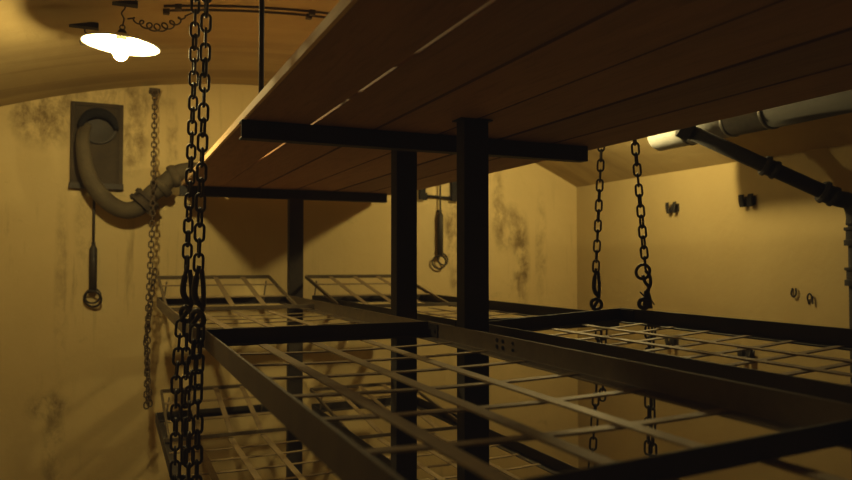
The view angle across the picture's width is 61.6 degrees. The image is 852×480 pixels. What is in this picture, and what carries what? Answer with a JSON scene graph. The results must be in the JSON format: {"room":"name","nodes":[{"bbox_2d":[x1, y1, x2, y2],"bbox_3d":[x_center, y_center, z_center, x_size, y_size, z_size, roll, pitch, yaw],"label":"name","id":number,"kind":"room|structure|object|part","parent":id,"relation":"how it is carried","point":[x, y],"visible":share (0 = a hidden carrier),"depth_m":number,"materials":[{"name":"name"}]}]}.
{"room":"underground bunker","nodes":[
{"label":"underground bunker","id":0,"kind":"room"},
{"bbox_2d":[0,84,577,479],"bbox_3d":[-0.913,0.361,4.393,4.572,2.612,0.102,1,-2,-24],"label":"wall","id":1,"kind":"structure","parent":0,"point":[72,378],"depth_m":4.11,"materials":[{"name":"beige paint"}]},
{"bbox_2d":[69,101,123,189],"bbox_3d":[-1.803,-0.519,3.913,0.273,0.478,0.108,1,-2,-24],"label":"air vent","id":2,"kind":"object","parent":1,"relation":"in","point":[106,120],"visible":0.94,"depth_m":3.95,"materials":[{"name":"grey metal"}]},
{"bbox_2d":[83,200,101,306],"bbox_3d":[-1.819,0.043,3.915,0.100,0.651,0.061,0,-2,-4],"label":"handle","id":3,"kind":"object","parent":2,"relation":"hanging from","point":[93,249],"visible":0.99,"depth_m":3.90,"materials":[{"name":"brown metal"}]},
{"bbox_3d":[-1.822,-0.124,3.916,0.013,0.316,0.013,-2,-2,44],"label":"rod","id":4,"kind":"part","parent":3,"relation":"part of","materials":[{"name":"brown metal"}]},
{"bbox_2d":[78,108,118,128],"bbox_3d":[-1.785,-0.665,3.894,0.200,0.112,0.052,1,-2,-24],"label":"hood","id":5,"kind":"object","parent":2,"relation":"attached to","point":[88,114],"depth_m":3.88,"materials":[{"name":"grey metal"}]},
{"bbox_2d":[75,122,197,218],"bbox_3d":[-1.521,-0.376,3.978,0.781,0.524,0.191,1,-2,-27],"label":"air hose","id":6,"kind":"object","parent":2,"relation":"attached to","point":[172,177],"visible":0.74,"depth_m":3.86,"materials":[{"name":"grey paint"}]},
{"bbox_2d":[143,88,159,408],"bbox_3d":[-1.499,0.018,3.903,0.067,1.750,0.347,1,-2,-19],"label":"hanging chain","id":7,"kind":"object","parent":1,"relation":"hanging from","point":[153,91],"visible":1,"depth_m":3.77,"materials":[{"name":"grey metal"}]},
{"bbox_3d":[-1.539,-0.827,4.046,0.057,0.052,0.093,1,-2,-24],"label":"wall arm","id":8,"kind":"part","parent":7,"relation":"part of"},
{"bbox_2d":[418,181,456,200],"bbox_3d":[0.083,-0.368,4.771,0.291,0.213,0.045,1,-2,-24],"label":"wall bracket","id":9,"kind":"object","parent":1,"relation":"attached to","point":[422,195],"visible":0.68,"depth_m":4.78,"materials":[{"name":"grey metal"}]},
{"bbox_3d":[-0.026,-0.373,4.728,0.041,0.205,0.037,1,-2,-24],"label":"arm","id":10,"kind":"part","parent":9,"relation":"part of"},
{"bbox_3d":[0.188,-0.370,4.822,0.041,0.205,0.037,1,-2,-24],"label":"arm","id":11,"kind":"part","parent":9,"relation":"part of"},
{"bbox_2d":[432,185,447,269],"bbox_3d":[0.095,-0.102,4.759,0.123,0.598,0.064,0,-2,-14],"label":"handle","id":12,"kind":"object","parent":1,"relation":"attached to","point":[440,253],"visible":1,"depth_m":4.74,"materials":[{"name":"brown metal"}]},
{"bbox_3d":[0.095,-0.290,4.763,0.013,0.221,0.013,-2,-2,44],"label":"rod","id":13,"kind":"part","parent":12,"relation":"part of","materials":[{"name":"brown metal"}]},
{"bbox_2d":[0,0,851,186],"bbox_3d":[0.327,-0.788,1.600,4.572,0.708,6.273,1,-2,-24],"label":"ceiling","id":14,"kind":"structure","parent":0,"point":[41,56],"depth_m":3.38,"materials":[{"name":"beige paint"}]},
{"bbox_2d":[69,22,98,45],"bbox_3d":[-1.365,-0.819,2.838,0.115,0.094,0.041,1,-2,-24],"label":"ceiling hook","id":15,"kind":"object","parent":14,"relation":"attached to","point":[88,25],"visible":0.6,"depth_m":2.83,"materials":[{"name":"black metal"}]},
{"bbox_3d":[-1.365,-0.855,2.839,0.115,0.020,0.041,1,-2,-24],"label":"plate","id":16,"kind":"part","parent":15,"relation":"part of","materials":[{"name":"black metal"}]},
{"bbox_2d":[80,0,160,60],"bbox_3d":[-1.145,-0.787,2.683,0.281,0.229,0.281,1,-2,-24],"label":"pendant lamp","id":17,"kind":"object","parent":14,"relation":"hanging from","point":[121,44],"visible":1,"depth_m":2.69,"materials":[{"name":"white metal"}]},
{"bbox_3d":[-1.145,-0.748,2.682,0.281,0.052,0.281,1,-2,-24],"label":"lamp shade","id":18,"kind":"part","parent":17,"relation":"part of","materials":[{"name":"white metal"}]},
{"bbox_3d":[-1.146,-0.712,2.681,0.053,0.078,0.053,1,-2,-24],"label":"bulb","id":19,"kind":"part","parent":17,"relation":"part of","materials":[{"name":"white glass"}]},
{"bbox_2d":[116,29,126,41],"bbox_3d":[-1.143,-0.770,2.683,0.039,0.042,0.038,1,-2,-24],"label":"socket","id":20,"kind":"object","parent":17,"relation":"attached to","point":[119,38],"depth_m":2.67,"materials":[{"name":"brown metal"}]},
{"bbox_3d":[-1.134,-0.893,2.690,0.090,0.017,0.041,1,-2,-24],"label":"ceiling plate","id":21,"kind":"part","parent":17,"relation":"part of","materials":[{"name":"black metal"}]},
{"bbox_2d":[179,0,199,323],"bbox_3d":[-0.679,-0.357,2.058,0.061,1.192,0.040,0,-2,3],"label":"hanging chain","id":22,"kind":"object","parent":14,"relation":"hanging from","point":[188,300],"visible":0.97,"depth_m":2.05,"materials":[{"name":"metal"}]},
{"bbox_2d":[169,319,190,479],"bbox_3d":[-0.690,0.545,2.006,0.059,0.644,0.061,1,-2,-24],"label":"chain","id":23,"kind":"object","parent":22,"relation":"hanging from","point":[175,433],"visible":0.81,"depth_m":2.00,"materials":[{"name":"metal"}]},
{"bbox_2d":[155,384,331,479],"bbox_3d":[-0.725,0.852,3.009,0.685,0.154,2.045,1,-2,-24],"label":"frame","id":24,"kind":"object","parent":23,"relation":"hanging from","point":[224,412],"visible":0.59,"depth_m":3.39,"materials":[{"name":"brown metal"}]},
{"bbox_3d":[-0.998,0.896,2.830,0.041,0.050,1.939,1,-2,-24],"label":"rail","id":25,"kind":"part","parent":24,"relation":"part of","materials":[{"name":"brown metal"}]},
{"bbox_3d":[-1.087,0.923,3.832,0.674,0.045,0.033,1,-2,-24],"label":"rail","id":26,"kind":"part","parent":24,"relation":"part of","materials":[{"name":"brown metal"}]},
{"bbox_2d":[156,275,419,347],"bbox_3d":[-0.725,0.249,3.027,0.685,0.163,2.045,1,-2,-24],"label":"frame","id":27,"kind":"object","parent":22,"relation":"hanging from","point":[353,315],"visible":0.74,"depth_m":3.29,"materials":[{"name":"brown metal"}]},
{"bbox_3d":[-0.998,0.298,2.848,0.041,0.050,1.939,1,-2,-24],"label":"rail","id":28,"kind":"part","parent":27,"relation":"part of","materials":[{"name":"brown metal"}]},
{"bbox_3d":[-1.087,0.325,3.849,0.674,0.045,0.033,1,-2,-24],"label":"rail","id":29,"kind":"part","parent":27,"relation":"part of","materials":[{"name":"brown metal"}]},
{"bbox_3d":[-0.409,0.305,3.106,0.041,0.050,1.939,1,-2,-24],"label":"rail","id":30,"kind":"part","parent":27,"relation":"part of","materials":[{"name":"brown metal"}]},
{"bbox_2d":[190,0,211,327],"bbox_3d":[-0.596,-0.363,1.905,0.069,1.196,0.033,-1,-2,19],"label":"chain","id":31,"kind":"object","parent":14,"relation":"hanging from","point":[201,304],"visible":1,"depth_m":1.89,"materials":[{"name":"metal"}]},
{"bbox_2d":[183,323,205,479],"bbox_3d":[-0.604,0.582,1.863,0.034,0.726,0.070,-1,-2,29],"label":"hanging chain","id":32,"kind":"object","parent":31,"relation":"hanging from","point":[197,433],"visible":0.99,"depth_m":1.86,"materials":[{"name":"metal"}]},
{"bbox_2d":[204,321,851,479],"bbox_3d":[0.100,0.258,1.167,0.668,0.076,1.972,1,-2,-24],"label":"frame","id":33,"kind":"object","parent":31,"relation":"hanging from","point":[804,423],"visible":0.98,"depth_m":1.10,"materials":[{"name":"brown metal"}]},
{"bbox_3d":[-0.187,0.244,1.042,0.041,0.055,1.972,1,-2,-24],"label":"rail","id":34,"kind":"part","parent":33,"relation":"part of","materials":[{"name":"brown metal"}]},
{"bbox_3d":[-0.290,0.269,2.055,0.658,0.045,0.033,1,-2,-24],"label":"rail","id":35,"kind":"part","parent":33,"relation":"part of","materials":[{"name":"brown metal"}]},
{"bbox_3d":[0.018,0.273,2.163,0.007,0.037,0.072,1,-2,-24],"label":"corner plate","id":36,"kind":"part","parent":33,"relation":"part of","materials":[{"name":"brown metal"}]},
{"bbox_3d":[0.387,0.251,1.294,0.041,0.055,1.972,1,-2,-24],"label":"rail","id":37,"kind":"part","parent":33,"relation":"part of","materials":[{"name":"brown metal"}]},
{"bbox_2d":[163,8,324,19],"bbox_3d":[-0.636,-0.935,3.018,0.895,0.085,0.025,1,-2,-24],"label":"wire","id":38,"kind":"object","parent":14,"relation":"attached to","point":[166,11],"visible":0.67,"depth_m":2.96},
{"bbox_2d":[164,4,328,15],"bbox_3d":[-0.615,-0.940,2.970,0.895,0.078,0.025,1,-2,-24],"label":"wire","id":39,"kind":"object","parent":14,"relation":"attached to","point":[178,7],"visible":0.8,"depth_m":2.92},
{"bbox_2d":[127,9,203,31],"bbox_3d":[-1.003,-0.862,2.770,0.302,0.137,0.032,1,-2,-39],"label":"coiled cable","id":40,"kind":"object","parent":39,"relation":"hanging from","point":[178,17],"visible":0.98,"depth_m":2.75,"materials":[{"name":"black rubber"}]},
{"bbox_2d":[259,0,264,92],"bbox_3d":[-0.487,-0.677,2.118,0.037,0.604,0.032,1,-2,-24],"label":"rod","id":41,"kind":"object","parent":14,"relation":"hanging from","point":[261,2],"visible":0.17,"depth_m":2.11,"materials":[{"name":"black metal"}]},
{"bbox_2d":[589,147,604,309],"bbox_3d":[0.686,-0.319,2.808,0.092,1.192,0.048,1,-2,-24],"label":"chain","id":42,"kind":"object","parent":14,"relation":"hanging from","point":[595,278],"visible":0.52,"depth_m":2.79,"materials":[{"name":"metal"}]},
{"bbox_2d":[305,274,618,328],"bbox_3d":[0.006,0.264,3.392,0.700,0.167,1.955,1,-2,-24],"label":"frame","id":43,"kind":"object","parent":42,"relation":"hanging from","point":[428,298],"visible":0.49,"depth_m":3.55,"materials":[{"name":"brown metal"}]},
{"bbox_3d":[-0.330,0.341,4.181,0.670,0.045,0.033,1,-2,-24],"label":"rail","id":44,"kind":"part","parent":43,"relation":"part of","materials":[{"name":"brown metal"}]},
{"bbox_3d":[-0.257,0.315,3.220,0.041,0.050,1.854,1,-2,-24],"label":"rail","id":45,"kind":"part","parent":43,"relation":"part of","materials":[{"name":"brown metal"}]},
{"bbox_3d":[0.327,0.323,3.480,0.041,0.050,1.846,1,-2,-24],"label":"rail","id":46,"kind":"part","parent":43,"relation":"part of","materials":[{"name":"brown metal"}]},
{"bbox_3d":[0.400,0.292,2.519,0.670,0.045,0.033,1,-2,-24],"label":"rail","id":47,"kind":"part","parent":43,"relation":"part of","materials":[{"name":"brown metal"}]},
{"bbox_2d":[588,328,607,466],"bbox_3d":[0.664,0.612,2.749,0.108,0.552,0.042,1,-2,-33],"label":"chain","id":48,"kind":"object","parent":43,"relation":"hanging from","point":[598,340],"visible":0.37,"depth_m":2.73,"materials":[{"name":"metal"}]},
{"bbox_2d":[310,382,577,479],"bbox_3d":[0.005,0.896,3.341,0.631,0.125,2.019,1,-2,-24],"label":"frame","id":49,"kind":"object","parent":48,"relation":"hanging from","point":[550,464],"visible":0.52,"depth_m":3.40,"materials":[{"name":"brown metal"}]},
{"bbox_3d":[-0.353,0.953,4.153,0.621,0.045,0.033,1,-2,-24],"label":"rail","id":50,"kind":"part","parent":49,"relation":"part of","materials":[{"name":"brown metal"}]},
{"bbox_3d":[-0.245,0.927,3.173,0.041,0.050,1.915,1,-2,-24],"label":"rail","id":51,"kind":"part","parent":49,"relation":"part of","materials":[{"name":"brown metal"}]},
{"bbox_3d":[0.296,0.934,3.411,0.041,0.050,1.915,1,-2,-24],"label":"rail","id":52,"kind":"part","parent":49,"relation":"part of","materials":[{"name":"brown metal"}]},
{"bbox_2d":[631,140,654,309],"bbox_3d":[0.737,-0.354,2.482,0.136,1.196,0.038,1,-2,-24],"label":"chain","id":53,"kind":"object","parent":14,"relation":"hanging from","point":[647,300],"visible":0.56,"depth_m":2.47,"materials":[{"name":"metal"}]},
{"bbox_2d":[489,308,851,403],"bbox_3d":[0.837,0.255,1.534,0.689,0.078,2.066,1,-2,-24],"label":"frame","id":54,"kind":"object","parent":53,"relation":"hanging from","point":[827,338],"visible":0.73,"depth_m":1.88,"materials":[{"name":"brown metal"}]},
{"bbox_3d":[0.440,0.274,2.403,0.666,0.065,0.032,1,-2,-34],"label":"rail","id":55,"kind":"part","parent":54,"relation":"part of","materials":[{"name":"brown metal"}]},
{"bbox_3d":[0.720,0.270,2.565,0.008,0.037,0.072,1,-2,-24],"label":"corner plate","id":56,"kind":"part","parent":54,"relation":"part of","materials":[{"name":"brown metal"}]},
{"bbox_2d":[644,326,656,455],"bbox_3d":[0.781,0.544,2.479,0.055,0.507,0.034,1,-2,-39],"label":"chain","id":57,"kind":"object","parent":54,"relation":"hanging from","point":[652,403],"visible":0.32,"depth_m":2.47,"materials":[{"name":"metal"}]},
{"bbox_3d":[1.121,0.246,1.659,0.041,0.053,2.067,1,-2,-24],"label":"rail","id":58,"kind":"part","parent":54,"relation":"part of","materials":[{"name":"brown metal"}]},
{"bbox_2d":[648,90,851,150],"bbox_3d":[1.914,-0.606,2.146,0.159,0.196,3.506,1,-2,-24],"label":"pipe","id":59,"kind":"object","parent":14,"relation":"hanging from","point":[840,103],"visible":0.45,"depth_m":3.04,"materials":[{"name":"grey metal"}]},
{"bbox_2d":[577,144,851,479],"bbox_3d":[2.373,0.571,2.459,0.102,2.080,6.068,1,-2,-24],"label":"wall","id":60,"kind":"structure","parent":0,"point":[712,256],"depth_m":4.00,"materials":[{"name":"beige paint"}]},
{"bbox_2d":[665,202,678,213],"bbox_3d":[1.490,-0.195,4.315,0.044,0.068,0.083,1,-2,-24],"label":"wall hook","id":61,"kind":"object","parent":60,"relation":"attached to","point":[674,207],"visible":1,"depth_m":4.30,"materials":[{"name":"grey metal"}]},
{"bbox_2d":[665,338,678,345],"bbox_3d":[1.483,0.608,4.307,0.044,0.068,0.083,1,-2,-24],"label":"wall hook","id":62,"kind":"object","parent":60,"relation":"attached to","point":[673,342],"visible":0.56,"depth_m":4.28,"materials":[{"name":"black metal"}]},
{"bbox_2d":[737,347,754,357],"bbox_3d":[1.706,0.606,3.800,0.044,0.068,0.092,1,-2,-24],"label":"wall hook","id":63,"kind":"object","parent":60,"relation":"attached to","point":[748,353],"visible":0.44,"depth_m":3.77,"materials":[{"name":"black metal"}]},
{"bbox_2d":[738,193,755,206],"bbox_3d":[1.714,-0.210,3.805,0.044,0.068,0.092,1,-2,-24],"label":"wall hook","id":64,"kind":"object","parent":60,"relation":"attached to","point":[750,200],"visible":1,"depth_m":3.79,"materials":[{"name":"black metal"}]},
{"bbox_2d":[675,126,851,382],"bbox_3d":[1.561,0.536,3.217,0.826,2.194,0.109,0,-2,5],"label":"drain pipe","id":65,"kind":"object","parent":60,"relation":"attached to","point":[825,192],"visible":0.94,"depth_m":3.21,"materials":[{"name":"black metal"}]},
{"bbox_2d":[790,288,796,297],"bbox_3d":[1.828,0.263,3.553,0.018,0.049,0.038,0,-2,-5],"label":"wall hook","id":66,"kind":"object","parent":60,"relation":"attached to","point":[791,291],"visible":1,"depth_m":3.55,"materials":[{"name":"black metal"}]},
{"bbox_2d":[807,293,813,303],"bbox_3d":[1.865,0.285,3.468,0.018,0.057,0.037,0,-2,-5],"label":"wall hook","id":67,"kind":"object","parent":60,"relation":"attached to","point":[808,294],"visible":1,"depth_m":3.46,"materials":[{"name":"black metal"}]},
{"bbox_3d":[0.327,1.645,1.528,4.572,0.123,6.273,1,-2,-24],"label":"floor","id":68,"kind":"structure","parent":0,"visible":0},
{"bbox_2d":[285,198,305,479],"bbox_3d":[-0.744,0.711,4.047,0.131,1.893,0.090,1,-2,-24],"label":"steel post","id":69,"kind":"object","parent":68,"relation":"on","point":[295,225],"visible":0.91,"depth_m":4.04,"materials":[{"name":"black metal"}]},
{"bbox_2d":[179,185,386,202],"bbox_3d":[-0.791,-0.261,4.117,1.197,0.054,0.049,1,-2,-24],"label":"steel beam","id":70,"kind":"structure","parent":69,"relation":"on","point":[229,192],"depth_m":4.09,"materials":[{"name":"black metal"}]},
{"bbox_2d":[391,150,416,479],"bbox_3d":[-0.078,0.638,2.496,0.126,1.948,0.098,1,-2,-24],"label":"steel post","id":71,"kind":"object","parent":68,"relation":"on","point":[403,163],"visible":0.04,"depth_m":2.48,"materials":[{"name":"black metal"}]},
{"bbox_2d":[452,117,492,479],"bbox_3d":[0.136,0.625,2.054,0.129,1.948,0.092,1,-2,-24],"label":"steel post","id":72,"kind":"object","parent":68,"relation":"on","point":[472,133],"visible":0.92,"depth_m":2.05,"materials":[{"name":"black metal"}]},
{"bbox_3d":[0.136,-0.347,2.082,0.104,0.004,0.059,1,-2,-24],"label":"head plate","id":73,"kind":"part","parent":72,"relation":"part of","materials":[{"name":"black metal"}]},
{"bbox_2d":[181,0,851,194],"bbox_3d":[0.195,-0.377,2.012,1.275,0.052,4.818,1,-2,-24],"label":"bunk","id":74,"kind":"object","parent":72,"relation":"on","point":[594,74],"visible":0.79,"depth_m":1.58,"materials":[{"name":"brown wood"}]},
{"bbox_2d":[239,119,587,162],"bbox_3d":[0.015,-0.314,2.323,1.214,0.054,0.049,1,-2,-24],"label":"steel beam","id":75,"kind":"structure","parent":74,"relation":"attached to","point":[251,130],"depth_m":2.25,"materials":[{"name":"black metal"}]}
]}

